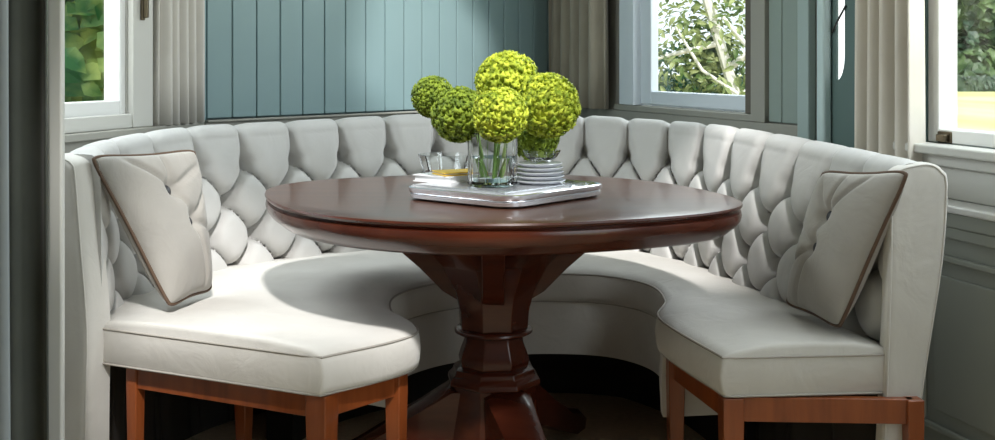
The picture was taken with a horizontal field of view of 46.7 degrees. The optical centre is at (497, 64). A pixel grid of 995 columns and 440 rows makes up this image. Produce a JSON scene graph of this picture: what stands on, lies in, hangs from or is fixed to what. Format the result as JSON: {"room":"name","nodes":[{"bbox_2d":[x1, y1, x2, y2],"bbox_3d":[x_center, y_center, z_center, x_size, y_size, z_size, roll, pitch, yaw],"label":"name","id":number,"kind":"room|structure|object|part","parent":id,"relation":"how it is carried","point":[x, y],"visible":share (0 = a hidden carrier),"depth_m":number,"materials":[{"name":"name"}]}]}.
{"room":"dining room","nodes":[
{"label":"dining room","id":0,"kind":"room"},
{"bbox_2d":[125,0,153,125],"bbox_3d":[-1.634,-0.470,1.643,0.060,3.100,4.573,0,0,15],"label":"wall","id":1,"kind":"structure","parent":0,"point":[126,1],"depth_m":3.45,"materials":[{"name":"grey paint"}]},
{"bbox_2d":[65,0,124,117],"bbox_3d":[-1.263,-0.632,3.001,0.056,1.575,0.943,0,0,15],"label":"window","id":2,"kind":"structure","parent":1,"relation":"in","point":[113,103],"depth_m":3.42,"materials":[{"name":"white paint"}]},
{"bbox_2d":[65,0,152,133],"bbox_3d":[-1.208,-0.911,3.042,0.022,2.198,1.050,0,0,15],"label":"trim","id":3,"kind":"structure","parent":1,"relation":"attached to","point":[140,32],"depth_m":3.45,"materials":[{"name":"grey paint"}]},
{"bbox_2d":[65,122,203,152],"bbox_3d":[-1.194,0.234,3.048,0.045,0.092,1.570,0,0,15],"label":"trim","id":4,"kind":"structure","parent":1,"relation":"attached to","point":[73,141],"depth_m":3.27,"materials":[{"name":"grey paint"}]},
{"bbox_2d":[140,0,148,19],"bbox_3d":[-1.064,-0.207,3.480,0.023,0.145,0.018,0,0,15],"label":"window latch","id":5,"kind":"object","parent":1,"relation":"in","point":[144,4],"depth_m":3.47,"materials":[{"name":"gold metal"}]},
{"bbox_2d":[206,110,414,119],"bbox_3d":[-0.373,-0.470,4.639,0.060,3.100,2.231,0,0,40],"label":"wall","id":6,"kind":"structure","parent":0,"point":[400,110],"depth_m":4.21,"materials":[{"name":"teal paint"}]},
{"bbox_2d":[204,110,419,125],"bbox_3d":[-0.333,0.204,4.606,0.045,0.042,2.011,0,0,40],"label":"trim","id":7,"kind":"structure","parent":6,"relation":"attached to","point":[284,119],"depth_m":4.12,"materials":[{"name":"grey paint"}]},
{"bbox_2d":[205,0,548,119],"bbox_3d":[-0.360,-0.470,4.593,0.020,3.100,2.037,0,0,40],"label":"wall paneling","id":8,"kind":"structure","parent":6,"relation":"attached to","point":[263,57],"depth_m":4.35,"materials":[{"name":"teal paint"}]},
{"bbox_2d":[186,393,705,439],"bbox_3d":[-0.100,1.120,1.950,6.200,0.080,7.900,0,0,0],"label":"floor","id":9,"kind":"structure","parent":0,"point":[608,417],"depth_m":3.46,"materials":[{"name":"carpet"}]},
{"bbox_2d":[47,0,64,439],"bbox_3d":[-0.854,-0.470,2.230,0.031,3.100,0.023,0,0,0],"label":"trim","id":10,"kind":"structure","parent":9,"relation":"on","point":[55,8],"depth_m":2.22,"materials":[{"name":"grey paint"}]},
{"bbox_2d":[265,175,742,439],"bbox_3d":[-0.010,0.706,2.980,1.218,0.747,1.120,0,0,0],"label":"pedestal table","id":11,"kind":"object","parent":9,"relation":"on","point":[493,261],"visible":0.89,"depth_m":2.83,"materials":[{"name":"brown wood"}]},
{"bbox_3d":[-0.010,0.731,2.980,0.183,0.082,0.183,0,0,0],"label":"turned bulb","id":12,"kind":"part","parent":11,"relation":"part of","materials":[{"name":"brown wood"}]},
{"bbox_2d":[409,179,601,207],"bbox_3d":[0.022,0.315,2.890,0.360,0.032,0.400,0,0,40],"label":"serving tray","id":13,"kind":"object","parent":11,"relation":"on","point":[580,189],"visible":0.7,"depth_m":2.74,"materials":[{"name":"silver metal"}]},
{"bbox_2d":[414,182,571,194],"bbox_3d":[-0.012,0.310,2.875,0.296,0.027,0.260,0,0,40],"label":"book","id":14,"kind":"object","parent":13,"relation":"on","point":[518,189],"visible":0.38,"depth_m":2.79,"materials":[{"name":"white paper"}]},
{"bbox_2d":[413,172,467,183],"bbox_3d":[-0.138,0.287,2.945,0.120,0.018,0.100,0,0,34],"label":"book","id":15,"kind":"object","parent":14,"relation":"on","point":[429,177],"visible":0.59,"depth_m":2.91,"materials":[{"name":"white paper"}]},
{"bbox_2d":[432,169,467,175],"bbox_3d":[-0.105,0.274,2.935,0.100,0.009,0.084,0,0,-24],"label":"book","id":16,"kind":"object","parent":15,"relation":"on","point":[447,172],"visible":0.68,"depth_m":2.91,"materials":[{"name":"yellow paper"}]},
{"bbox_2d":[418,152,467,172],"bbox_3d":[-0.135,0.285,3.100,0.154,0.092,0.154,0,0,0],"label":"glass bowl","id":17,"kind":"object","parent":16,"relation":"on","point":[429,161],"visible":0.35,"depth_m":3.04,"materials":[{"name":"clear glass"}]},
{"bbox_2d":[468,133,516,187],"bbox_3d":[-0.012,0.231,2.830,0.122,0.131,0.122,0,0,0],"label":"vase","id":18,"kind":"object","parent":14,"relation":"on","point":[490,164],"visible":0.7,"depth_m":2.78,"materials":[{"name":"clear glass"}]},
{"bbox_2d":[411,75,452,117],"bbox_3d":[-0.113,0.151,2.931,0.226,0.251,0.115,0,0,21],"label":"flower","id":19,"kind":"object","parent":18,"relation":"in","point":[424,94],"visible":0.58,"depth_m":2.91,"materials":[{"name":"green plant"}]},
{"bbox_2d":[430,85,478,142],"bbox_3d":[-0.093,0.163,2.839,0.148,0.227,0.145,0,0,0],"label":"flower","id":20,"kind":"object","parent":18,"relation":"in","point":[454,122],"visible":0.78,"depth_m":2.79,"materials":[{"name":"green plant"}]},
{"bbox_2d":[471,86,529,143],"bbox_3d":[0.009,0.163,2.725,0.138,0.228,0.150,0,0,30],"label":"flower","id":21,"kind":"object","parent":18,"relation":"in","point":[499,115],"visible":1,"depth_m":2.68,"materials":[{"name":"green plant"}]},
{"bbox_2d":[473,50,539,94],"bbox_3d":[0.037,0.118,2.988,0.181,0.318,0.244,0,0,-18],"label":"flower","id":22,"kind":"object","parent":18,"relation":"in","point":[506,68],"visible":0.48,"depth_m":2.96,"materials":[{"name":"green plant"}]},
{"bbox_2d":[519,72,581,139],"bbox_3d":[0.107,0.147,2.899,0.211,0.261,0.171,0,0,0],"label":"flower","id":23,"kind":"object","parent":18,"relation":"in","point":[552,101],"visible":0.83,"depth_m":2.85,"materials":[{"name":"green plant"}]},
{"bbox_2d":[517,178,565,184],"bbox_3d":[0.105,0.291,2.895,0.132,0.010,0.132,0,0,0],"label":"plate","id":24,"kind":"object","parent":14,"relation":"on","point":[527,182],"visible":0.72,"depth_m":2.85,"materials":[{"name":"white ceramic"}]},
{"bbox_2d":[517,174,564,180],"bbox_3d":[0.105,0.281,2.895,0.128,0.010,0.128,0,0,0],"label":"plate","id":25,"kind":"object","parent":24,"relation":"on","point":[532,178],"visible":0.75,"depth_m":2.85,"materials":[{"name":"white ceramic"}]},
{"bbox_2d":[517,170,563,175],"bbox_3d":[0.105,0.270,2.895,0.124,0.010,0.124,0,0,0],"label":"plate","id":26,"kind":"object","parent":25,"relation":"on","point":[524,173],"visible":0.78,"depth_m":2.85,"materials":[{"name":"white ceramic"}]},
{"bbox_2d":[517,165,562,171],"bbox_3d":[0.105,0.260,2.895,0.120,0.010,0.120,0,0,0],"label":"plate","id":27,"kind":"object","parent":26,"relation":"on","point":[527,169],"visible":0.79,"depth_m":2.85,"materials":[{"name":"white ceramic"}]},
{"bbox_2d":[517,161,561,167],"bbox_3d":[0.105,0.249,2.895,0.116,0.010,0.116,0,0,0],"label":"plate","id":28,"kind":"object","parent":27,"relation":"on","point":[530,164],"visible":0.91,"depth_m":2.86,"materials":[{"name":"white ceramic"}]},
{"bbox_2d":[522,149,560,162],"bbox_3d":[0.110,0.229,2.895,0.097,0.030,0.097,0,0,0],"label":"glass bowl","id":29,"kind":"object","parent":28,"relation":"on","point":[535,155],"visible":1,"depth_m":2.87,"materials":[{"name":"clear glass"}]},
{"bbox_2d":[517,129,559,160],"bbox_3d":[0.053,0.198,2.983,0.136,0.158,0.269,0,0,45],"label":"flower","id":30,"kind":"object","parent":29,"relation":"in","point":[525,140],"visible":0.27,"depth_m":2.98,"materials":[{"name":"green plant"}]},
{"bbox_2d":[65,114,947,439],"bbox_3d":[-0.061,0.623,3.295,2.102,0.911,1.701,0,0,0],"label":"banquette","id":31,"kind":"object","parent":9,"relation":"on","point":[312,336],"visible":0.65,"depth_m":2.89,"materials":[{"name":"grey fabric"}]},
{"bbox_3d":[-1.015,0.641,2.755,0.171,0.857,0.075,0,0,26],"label":"panel","id":32,"kind":"part","parent":31,"relation":"part of","materials":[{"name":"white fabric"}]},
{"bbox_3d":[-0.860,0.895,2.740,0.032,0.367,0.032,0,0,26],"label":"leg","id":33,"kind":"part","parent":31,"relation":"part of","materials":[{"name":"brown wood"}]},
{"bbox_2d":[92,150,211,305],"bbox_3d":[-0.827,0.399,2.841,0.152,0.366,0.315,0,0,31],"label":"throw pillow","id":34,"kind":"object","parent":31,"relation":"on","point":[158,200],"visible":1,"depth_m":2.80,"materials":[{"name":"beige fabric"}]},
{"bbox_3d":[-0.660,0.895,3.000,0.040,0.367,0.040,0,0,26],"label":"leg","id":35,"kind":"part","parent":31,"relation":"part of","materials":[{"name":"brown wood"}]},
{"bbox_3d":[-0.381,0.895,2.503,0.052,0.367,0.052,0,0,26],"label":"leg","id":36,"kind":"part","parent":31,"relation":"part of","materials":[{"name":"brown wood"}]},
{"bbox_3d":[-0.235,0.895,2.680,0.040,0.367,0.040,0,0,26],"label":"leg","id":37,"kind":"part","parent":31,"relation":"part of","materials":[{"name":"brown wood"}]},
{"bbox_2d":[103,250,883,395],"bbox_3d":[-0.079,0.652,3.248,1.880,0.115,1.584,0,0,0],"label":"seat cushion","id":38,"kind":"object","parent":31,"relation":"on","point":[279,322],"depth_m":2.70,"materials":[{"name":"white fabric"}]},
{"bbox_3d":[0.435,0.895,2.820,0.040,0.367,0.040,0,0,-5],"label":"leg","id":39,"kind":"part","parent":31,"relation":"part of","materials":[{"name":"brown wood"}]},
{"bbox_3d":[0.503,0.895,2.484,0.046,0.367,0.046,0,0,-5],"label":"leg","id":40,"kind":"part","parent":31,"relation":"part of","materials":[{"name":"brown wood"}]},
{"bbox_2d":[786,170,907,327],"bbox_3d":[0.769,0.403,2.614,0.112,0.357,0.385,0,0,-18],"label":"throw pillow","id":41,"kind":"object","parent":31,"relation":"on","point":[848,216],"visible":1,"depth_m":2.54,"materials":[{"name":"beige fabric"}]},
{"bbox_3d":[0.891,0.640,2.497,0.164,0.859,0.036,0,0,-5],"label":"panel","id":42,"kind":"part","parent":31,"relation":"part of","materials":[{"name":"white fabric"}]},
{"bbox_3d":[0.888,0.895,2.464,0.036,0.367,0.036,0,0,-5],"label":"leg","id":43,"kind":"part","parent":31,"relation":"part of","materials":[{"name":"brown wood"}]},
{"bbox_2d":[608,0,816,140],"bbox_3d":[0.663,-0.470,4.420,0.060,3.100,2.090,0,0,-19],"label":"wall","id":44,"kind":"structure","parent":0,"point":[613,5],"depth_m":4.84,"materials":[{"name":"grey paint"}]},
{"bbox_2d":[619,0,643,104],"bbox_3d":[0.542,-0.924,4.672,0.048,2.171,0.135,0,0,-19],"label":"trim","id":45,"kind":"structure","parent":44,"relation":"attached to","point":[629,10],"depth_m":4.62,"materials":[{"name":"white paint"}]},
{"bbox_2d":[580,0,796,136],"bbox_3d":[0.610,-0.865,4.444,0.025,2.290,1.970,0,0,-19],"label":"trim","id":46,"kind":"structure","parent":44,"relation":"attached to","point":[758,119],"depth_m":3.74,"materials":[{"name":"grey paint"}]},
{"bbox_2d":[641,0,744,111],"bbox_3d":[0.706,-0.629,4.292,0.058,1.582,0.960,0,0,-19],"label":"window","id":47,"kind":"structure","parent":44,"relation":"in","point":[650,95],"depth_m":4.52,"materials":[{"name":"white paint"}]},
{"bbox_2d":[745,0,750,113],"bbox_3d":[0.835,-0.924,3.800,0.012,2.171,0.054,0,0,-19],"label":"trim","id":48,"kind":"structure","parent":44,"relation":"attached to","point":[747,2],"depth_m":3.80,"materials":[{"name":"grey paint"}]},
{"bbox_2d":[769,0,796,123],"bbox_3d":[0.901,-0.914,3.604,0.012,2.192,0.182,0,0,-19],"label":"trim","id":49,"kind":"structure","parent":44,"relation":"attached to","point":[782,13],"depth_m":3.61,"materials":[{"name":"grey paint"}]},
{"bbox_2d":[797,0,815,140],"bbox_3d":[0.933,-0.465,3.482,0.030,3.090,0.060,0,0,-19],"label":"trim","id":50,"kind":"structure","parent":44,"relation":"attached to","point":[806,9],"depth_m":3.46,"materials":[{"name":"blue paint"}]},
{"bbox_2d":[831,0,993,148],"bbox_3d":[1.639,-0.470,0.867,0.060,3.100,5.278,0,0,-14],"label":"wall","id":51,"kind":"structure","parent":0,"point":[842,92],"depth_m":3.30,"materials":[{"name":"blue paint"}]},
{"bbox_2d":[817,0,830,142],"bbox_3d":[0.961,-0.465,3.394,0.030,3.090,0.045,0,0,-14],"label":"trim","id":52,"kind":"structure","parent":51,"relation":"attached to","point":[823,6],"depth_m":3.38,"materials":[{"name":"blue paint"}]},
{"bbox_2d":[838,0,844,80],"bbox_3d":[0.999,-0.388,3.334,0.015,0.865,0.045,0,0,-14],"label":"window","id":53,"kind":"structure","parent":51,"relation":"in","point":[841,3],"depth_m":3.34,"materials":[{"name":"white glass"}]},
{"bbox_2d":[831,5,845,32],"bbox_3d":[0.984,-0.132,3.334,0.012,0.079,0.078,0,0,-14],"label":"bar","id":54,"kind":"object","parent":53,"relation":"attached to","point":[844,7],"visible":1,"depth_m":3.32,"materials":[{"name":"black metal"}]},
{"bbox_2d":[893,141,994,206],"bbox_3d":[1.220,0.262,2.276,0.070,0.133,1.460,0,0,-14],"label":"trim","id":55,"kind":"structure","parent":51,"relation":"attached to","point":[970,171],"depth_m":2.73,"materials":[{"name":"grey paint"}]},
{"bbox_2d":[922,212,994,439],"bbox_3d":[1.226,0.713,2.211,0.090,0.735,1.630,0,0,-14],"label":"wall paneling","id":56,"kind":"structure","parent":51,"relation":"attached to","point":[958,396],"depth_m":2.66,"materials":[{"name":"grey paint"}]},
{"bbox_2d":[928,0,994,148],"bbox_3d":[1.238,-0.787,2.482,0.056,1.965,0.950,0,0,-14],"label":"window","id":57,"kind":"structure","parent":51,"relation":"in","point":[942,14],"depth_m":2.90,"materials":[{"name":"white paint"}]},
{"bbox_2d":[936,131,951,143],"bbox_3d":[1.113,0.179,2.866,0.032,0.029,0.055,0,0,-14],"label":"window latch","id":58,"kind":"object","parent":57,"relation":"attached to","point":[942,136],"depth_m":2.85,"materials":[{"name":"gold metal"}]},
{"bbox_2d":[947,199,994,221],"bbox_3d":[1.221,0.337,2.210,0.100,0.017,1.630,0,0,-14],"label":"trim","id":59,"kind":"structure","parent":51,"relation":"attached to","point":[984,212],"depth_m":2.64,"materials":[{"name":"white paint"}]},
{"bbox_3d":[-0.315,-2.045,1.830,5.270,0.050,7.260,0,0,0],"label":"ceiling","id":60,"kind":"structure","parent":0,"visible":0},
{"bbox_2d":[0,0,10,439],"bbox_3d":[-0.956,-0.475,2.142,0.106,3.090,0.025,0,0,0],"label":"curtain","id":61,"kind":"object","parent":60,"relation":"hanging from","point":[5,416],"visible":1,"depth_m":2.13,"materials":[{"name":"grey fabric"}]},
{"bbox_2d":[8,0,48,439],"bbox_3d":[-1.073,-0.475,2.171,0.457,3.090,0.054,0,0,-4],"label":"curtain","id":62,"kind":"object","parent":60,"relation":"hanging from","point":[28,186],"visible":0.79,"depth_m":2.18,"materials":[{"name":"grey fabric"}]},
{"bbox_2d":[153,0,204,125],"bbox_3d":[-1.010,-0.916,3.666,0.058,2.207,0.254,0,0,19],"label":"curtain","id":63,"kind":"object","parent":60,"relation":"hanging from","point":[178,25],"visible":1,"depth_m":3.63,"materials":[{"name":"fabric"}]},
{"bbox_2d":[549,0,608,108],"bbox_3d":[0.346,-0.918,5.059,0.100,2.203,0.619,0,0,-18],"label":"curtain","id":64,"kind":"object","parent":60,"relation":"hanging from","point":[578,29],"visible":0.79,"depth_m":4.92,"materials":[{"name":"beige fabric"}]},
{"bbox_2d":[854,0,925,161],"bbox_3d":[1.016,-0.480,2.976,0.090,3.080,0.246,0,0,-14],"label":"curtain","id":65,"kind":"object","parent":60,"relation":"hanging from","point":[889,34],"visible":0.35,"depth_m":2.96,"materials":[{"name":"beige fabric"}]},
{"label":"outside","id":66,"kind":"structure","parent":0,"visible":0},
{"bbox_2d":[661,75,994,131],"bbox_3d":[0.000,1.455,50.000,300.000,0.250,220.000,0,0,0],"label":"ground","id":67,"kind":"structure","parent":66,"point":[975,110],"depth_m":33.70,"materials":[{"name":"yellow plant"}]},
{"bbox_2d":[65,0,103,101],"bbox_3d":[-1.929,0.057,4.938,2.018,3.197,1.444,0,0,5],"label":"leafy shrub","id":68,"kind":"object","parent":67,"relation":"on","point":[84,19],"visible":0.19,"depth_m":4.37,"materials":[{"name":"green plant"}]},
{"bbox_2d":[658,0,744,94],"bbox_3d":[1.238,0.110,6.755,1.581,2.463,0.884,0,0,0],"label":"tree","id":69,"kind":"object","parent":67,"relation":"on","point":[712,57],"visible":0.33,"depth_m":6.58,"materials":[{"name":"green plant"}]},
{"bbox_2d":[658,74,994,91],"bbox_3d":[32.516,0.988,58.064,55.460,1.227,1.493,0,0,0],"label":"hedge","id":70,"kind":"object","parent":67,"relation":"on","point":[982,83],"visible":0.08,"depth_m":57.59,"materials":[{"name":"green plant"}]},
{"bbox_2d":[957,0,994,78],"bbox_3d":[29.028,-3.806,68.287,9.006,12.332,5.776,0,0,-8],"label":"tree","id":71,"kind":"object","parent":67,"relation":"on","point":[975,18],"visible":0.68,"depth_m":66.10,"materials":[{"name":"green plant"}]}
]}

